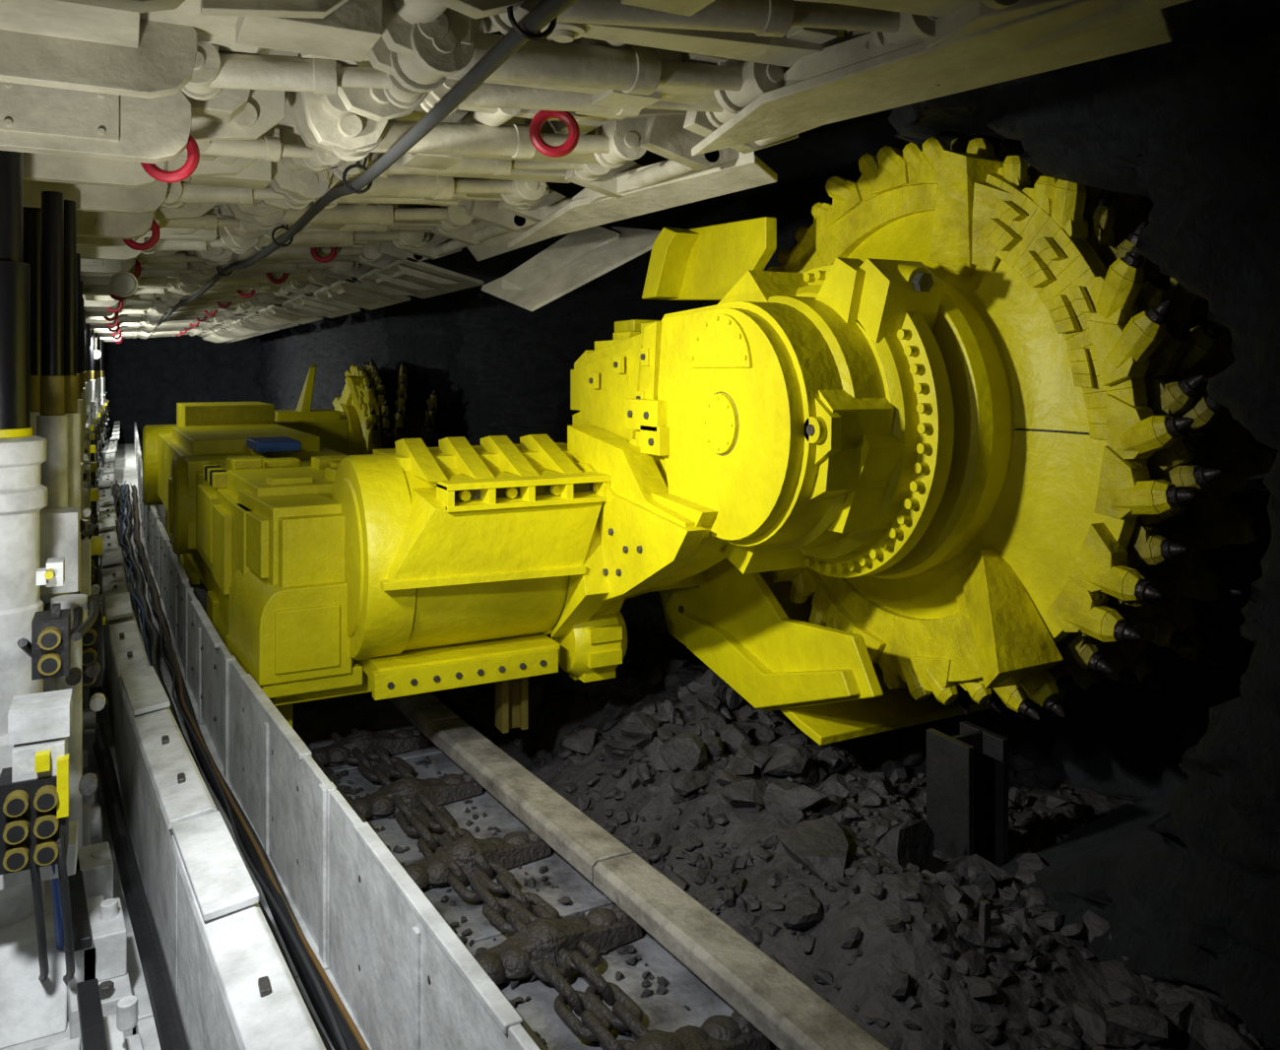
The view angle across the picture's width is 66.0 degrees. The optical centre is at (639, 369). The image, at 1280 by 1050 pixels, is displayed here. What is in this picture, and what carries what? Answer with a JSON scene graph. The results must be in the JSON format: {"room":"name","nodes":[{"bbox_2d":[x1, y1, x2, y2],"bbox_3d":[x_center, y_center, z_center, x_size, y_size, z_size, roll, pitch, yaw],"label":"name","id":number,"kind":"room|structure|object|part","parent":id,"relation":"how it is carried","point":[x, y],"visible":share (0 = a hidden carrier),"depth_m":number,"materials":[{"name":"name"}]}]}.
{"room":"underground passage","nodes":[
{"label":"underground passage","id":0,"kind":"room"},
{"bbox_2d":[104,334,263,444],"bbox_3d":[-10.710,0.325,23.414,5.800,3.250,0.550,0,0,-27],"label":"wall","id":1,"kind":"structure","parent":0,"point":[146,379],"depth_m":23.22,"materials":[{"name":"black stone"}]},
{"bbox_2d":[132,690,501,1034],"bbox_3d":[-5.607,1.900,10.891,3.300,0.001,27.500,0,0,-27],"label":"floor","id":2,"kind":"structure","parent":0,"point":[471,720],"depth_m":5.44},
{"bbox_2d":[102,331,234,448],"bbox_3d":[-10.398,0.440,20.433,3.550,2.920,1.789,0,0,-27],"label":"support","id":3,"kind":"object","parent":2,"relation":"on","point":[206,337],"visible":0.13,"depth_m":20.33,"materials":[{"name":"beige paint"}]},
{"bbox_2d":[100,328,243,454],"bbox_3d":[-9.591,0.440,18.880,3.550,2.920,1.789,0,0,-27],"label":"support","id":4,"kind":"object","parent":2,"relation":"on","point":[196,331],"visible":0.22,"depth_m":18.78,"materials":[{"name":"beige paint"}]},
{"bbox_2d":[97,324,253,466],"bbox_3d":[-8.784,0.440,17.327,3.550,2.920,1.789,0,0,-27],"label":"support","id":5,"kind":"object","parent":2,"relation":"on","point":[220,332],"visible":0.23,"depth_m":17.23,"materials":[{"name":"beige paint"}]},
{"bbox_2d":[94,320,265,481],"bbox_3d":[-7.976,0.440,15.775,3.550,2.920,1.789,0,0,-27],"label":"support","id":6,"kind":"object","parent":2,"relation":"on","point":[229,328],"visible":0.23,"depth_m":15.67,"materials":[{"name":"beige paint"}]},
{"bbox_2d":[89,314,280,488],"bbox_3d":[-7.169,0.440,14.222,3.550,2.920,1.789,0,0,-27],"label":"support","id":7,"kind":"object","parent":2,"relation":"on","point":[236,322],"visible":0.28,"depth_m":14.12,"materials":[{"name":"beige paint"}]},
{"bbox_2d":[94,337,101,359],"bbox_3d":[-8.040,-0.310,14.551,0.140,0.320,0.062,0,0,-27],"label":"lamp","id":8,"kind":"object","parent":7,"relation":"hanging from","point":[97,353],"visible":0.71,"depth_m":14.54,"materials":[{"name":"beige paint"}]},
{"bbox_2d":[85,307,299,487],"bbox_3d":[-6.362,0.440,12.669,3.550,2.920,1.789,0,0,-27],"label":"support","id":9,"kind":"object","parent":2,"relation":"on","point":[251,317],"visible":0.2,"depth_m":12.59,"materials":[{"name":"beige paint"}]},
{"bbox_2d":[84,298,323,445],"bbox_3d":[-5.544,0.440,11.122,3.550,2.920,1.789,0,0,-27],"label":"support","id":10,"kind":"object","parent":2,"relation":"on","point":[271,310],"visible":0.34,"depth_m":11.28,"materials":[{"name":"beige paint"}]},
{"bbox_2d":[83,285,360,461],"bbox_3d":[-4.690,0.440,9.594,3.550,2.920,1.789,0,0,-27],"label":"support","id":11,"kind":"object","parent":2,"relation":"on","point":[299,301],"visible":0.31,"depth_m":9.70,"materials":[{"name":"beige paint"}]},
{"bbox_2d":[82,268,410,521],"bbox_3d":[-3.836,0.440,8.065,3.550,2.920,1.789,0,0,-27],"label":"support","id":12,"kind":"object","parent":2,"relation":"on","point":[340,289],"visible":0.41,"depth_m":8.15,"materials":[{"name":"beige paint"}]},
{"bbox_2d":[80,243,483,558],"bbox_3d":[-2.982,0.440,6.537,3.550,2.920,1.789,0,0,-27],"label":"support","id":13,"kind":"object","parent":2,"relation":"on","point":[386,268],"visible":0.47,"depth_m":6.59,"materials":[{"name":"beige paint"}]},
{"bbox_2d":[76,199,661,774],"bbox_3d":[-1.962,0.440,5.022,3.857,2.920,1.918,0,0,-27],"label":"support","id":14,"kind":"object","parent":2,"relation":"on","point":[582,256],"visible":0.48,"depth_m":5.04,"materials":[{"name":"beige paint"}]},
{"bbox_2d":[109,259,137,297],"bbox_3d":[-2.795,-0.550,5.331,0.140,0.320,0.062,0,0,-27],"label":"lamp","id":15,"kind":"object","parent":14,"relation":"hanging from","point":[123,284],"visible":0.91,"depth_m":5.31,"materials":[{"name":"beige paint"}]},
{"bbox_2d":[155,0,577,326],"bbox_3d":[-3.260,-0.696,7.491,0.183,0.212,15.704,0,0,-29],"label":"overhead cable","id":16,"kind":"object","parent":14,"relation":"hanging from","point":[545,12],"visible":0.93,"depth_m":2.44,"materials":[{"name":"black rubber"}]},
{"bbox_2d":[0,81,777,1049],"bbox_3d":[-1.369,0.440,3.463,3.454,2.920,1.905,0,0,-27],"label":"support","id":17,"kind":"object","parent":2,"relation":"on","point":[63,153],"visible":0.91,"depth_m":2.94,"materials":[{"name":"beige paint"}]},
{"bbox_2d":[95,420,890,1049],"bbox_3d":[-5.352,1.518,11.463,1.859,0.704,25.534,0,0,-29],"label":"conveyor","id":18,"kind":"object","parent":2,"relation":"on","point":[364,872],"visible":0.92,"depth_m":2.96,"materials":[{"name":"grey metal"}]},
{"bbox_2d":[88,593,189,1049],"bbox_3d":[-2.098,1.600,3.977,0.190,0.093,9.021,0,0,-31],"label":"supply hose","id":19,"kind":"object","parent":18,"relation":"attached to","point":[169,1027],"visible":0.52,"depth_m":2.86,"materials":[{"name":"black rubber"}]},
{"bbox_2d":[495,676,528,733],"bbox_3d":[-0.565,1.425,4.338,0.120,0.310,0.100,0,0,-27],"label":"prop","id":20,"kind":"object","parent":18,"relation":"on","point":[511,695],"visible":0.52,"depth_m":4.32,"materials":[{"name":"paint"}]},
{"bbox_3d":[-0.134,1.691,2.687,0.612,0.133,4.519,0,0,-33],"label":"scraper chain","id":21,"kind":"part","parent":18,"relation":"part of","materials":[{"name":"metal"}]},
{"bbox_2d":[142,134,1277,745],"bbox_3d":[-1.987,0.605,7.690,3.450,3.147,12.052,0,0,-27],"label":"coal shearer","id":22,"kind":"object","parent":18,"relation":"on","point":[966,449],"visible":1,"depth_m":3.61,"materials":[{"name":"yellow paint"}]},
{"bbox_2d":[0,0,1190,1049],"bbox_3d":[-0.564,0.440,1.916,3.368,2.920,1.720,0,0,-27],"label":"support","id":23,"kind":"object","parent":2,"relation":"on","point":[748,76],"visible":0.91,"depth_m":2.20,"materials":[{"name":"beige paint"}]},
{"bbox_2d":[442,591,1265,1049],"bbox_3d":[0.690,1.666,4.417,2.100,0.501,8.800,0,0,-27],"label":"rubble","id":24,"kind":"object","parent":2,"relation":"on","point":[824,859],"visible":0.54,"depth_m":3.35,"materials":[{"name":"black stone"}]},
{"bbox_2d":[926,720,1008,866],"bbox_3d":[1.140,1.570,3.433,0.310,0.600,0.280,0,0,-27],"label":"steel beam","id":25,"kind":"structure","parent":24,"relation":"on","point":[967,772],"depth_m":3.40,"materials":[{"name":"black metal"}]},
{"bbox_2d":[977,898,991,954],"bbox_3d":[0.982,1.660,2.816,0.040,0.280,0.030,0,0,-27],"label":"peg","id":26,"kind":"object","parent":24,"relation":"on","point":[985,924],"visible":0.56,"depth_m":2.80,"materials":[{"name":"metal"}]},
{"bbox_2d":[359,150,668,282],"bbox_3d":[-4.676,-1.165,11.376,6.200,0.177,27.500,0,0,-27],"label":"ceiling","id":27,"kind":"structure","parent":0,"point":[650,158],"depth_m":6.01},
{"bbox_2d":[257,0,1279,1049],"bbox_3d":[-3.024,0.325,12.517,1.382,3.250,27.000,0,0,-27],"label":"wall","id":28,"kind":"structure","parent":0,"point":[1184,876],"depth_m":2.95,"materials":[{"name":"black stone"}]}
]}

